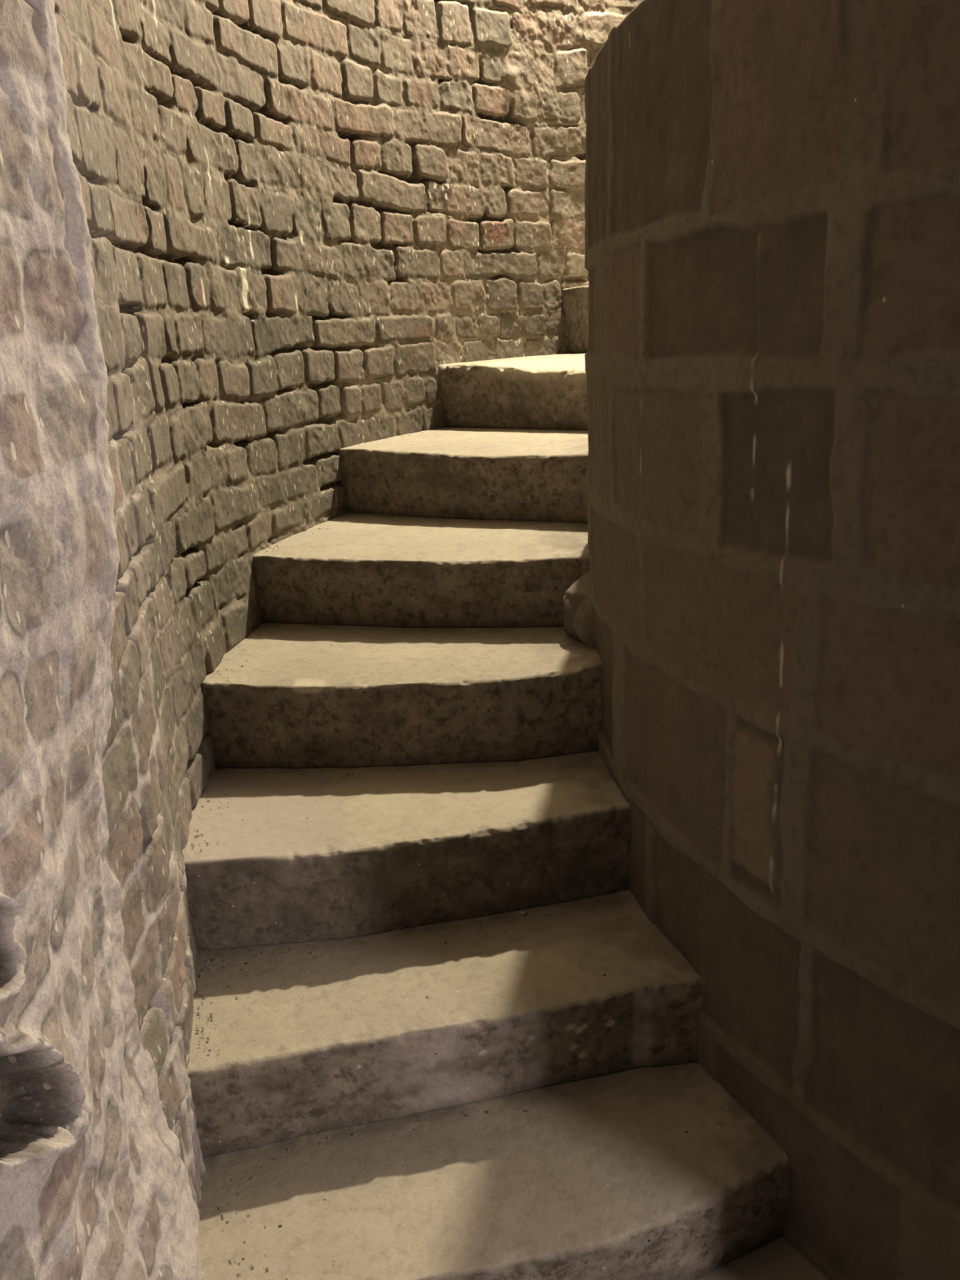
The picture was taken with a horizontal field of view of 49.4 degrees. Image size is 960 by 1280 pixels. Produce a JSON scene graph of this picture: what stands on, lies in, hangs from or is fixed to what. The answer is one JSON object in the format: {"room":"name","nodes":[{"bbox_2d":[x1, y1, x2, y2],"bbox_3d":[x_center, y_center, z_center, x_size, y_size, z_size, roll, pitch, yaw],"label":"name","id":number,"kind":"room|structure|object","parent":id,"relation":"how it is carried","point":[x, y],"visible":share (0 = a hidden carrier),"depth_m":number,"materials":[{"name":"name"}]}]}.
{"room":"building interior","nodes":[
{"label":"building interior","id":0,"kind":"room"},
{"bbox_2d":[0,0,642,1279],"bbox_3d":[0.689,-1.194,2.416,6.611,4.420,3.510,-18,22,-41],"label":"wall","id":1,"kind":"structure","parent":0,"point":[244,245],"depth_m":1.79,"materials":[{"name":"stone"}]},
{"bbox_2d":[563,0,959,1279],"bbox_3d":[1.826,-0.008,2.058,3.211,2.225,3.210,-18,22,-41],"label":"wall","id":2,"kind":"structure","parent":0,"point":[767,602],"depth_m":1.31,"materials":[{"name":"brown stone"}]},
{"bbox_2d":[697,1235,829,1279],"bbox_3d":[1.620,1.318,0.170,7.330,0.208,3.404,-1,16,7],"label":"stone step","id":3,"kind":"structure","parent":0,"point":[776,1260],"depth_m":1.49,"materials":[{"name":"stone"}]},
{"bbox_2d":[198,1061,791,1279],"bbox_3d":[-0.006,0.817,1.551,0.886,0.155,0.412,-8,17,-14],"label":"stone step","id":4,"kind":"structure","parent":3,"relation":"on","point":[671,1178],"depth_m":1.47,"materials":[{"name":"beige stone"}]},
{"bbox_2d":[191,427,639,1279],"bbox_3d":[-0.110,0.084,2.261,0.820,0.868,2.320,-1,16,6],"label":"mortar grit","id":5,"kind":"object","parent":4,"relation":"on","point":[445,942],"visible":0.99,"depth_m":1.72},
{"bbox_2d":[186,888,703,1157],"bbox_3d":[-0.098,0.595,1.766,0.867,0.160,0.413,-6,17,-11],"label":"stone step","id":6,"kind":"structure","parent":4,"relation":"on","point":[350,1032],"depth_m":1.63,"materials":[{"name":"beige stone"}]},
{"bbox_2d":[182,750,631,950],"bbox_3d":[-0.131,0.353,2.001,0.809,0.175,0.488,-4,16,-4],"label":"stone step","id":7,"kind":"structure","parent":6,"relation":"on","point":[300,854],"depth_m":1.82,"materials":[{"name":"beige stone"}]},
{"bbox_2d":[201,622,602,768],"bbox_3d":[-0.136,0.087,2.264,0.816,0.184,0.522,-1,16,6],"label":"stone step","id":8,"kind":"structure","parent":7,"relation":"on","point":[305,695],"depth_m":2.04,"materials":[{"name":"beige stone"}]},
{"bbox_2d":[252,512,590,626],"bbox_3d":[-0.065,-0.197,2.604,0.819,0.163,0.667,1,17,16],"label":"stone step","id":9,"kind":"structure","parent":8,"relation":"on","point":[375,570],"depth_m":2.34,"materials":[{"name":"beige stone"}]},
{"bbox_2d":[335,426,588,522],"bbox_3d":[0.108,-0.486,2.945,0.828,0.181,0.666,6,19,29],"label":"stone step","id":10,"kind":"structure","parent":9,"relation":"on","point":[472,473],"depth_m":2.70,"materials":[{"name":"beige stone"}]},
{"bbox_2d":[438,352,587,430],"bbox_3d":[0.392,-0.787,3.247,0.730,0.194,0.850,-18,22,-41],"label":"stone step","id":11,"kind":"structure","parent":10,"relation":"on","point":[549,392],"depth_m":3.09,"materials":[{"name":"beige stone"}]},
{"bbox_2d":[561,285,588,352],"bbox_3d":[0.893,-1.120,3.547,0.994,0.220,0.849,-12,18,-28],"label":"stone step","id":12,"kind":"structure","parent":11,"relation":"on","point":[575,304],"depth_m":3.58,"materials":[{"name":"beige stone"}]}
]}

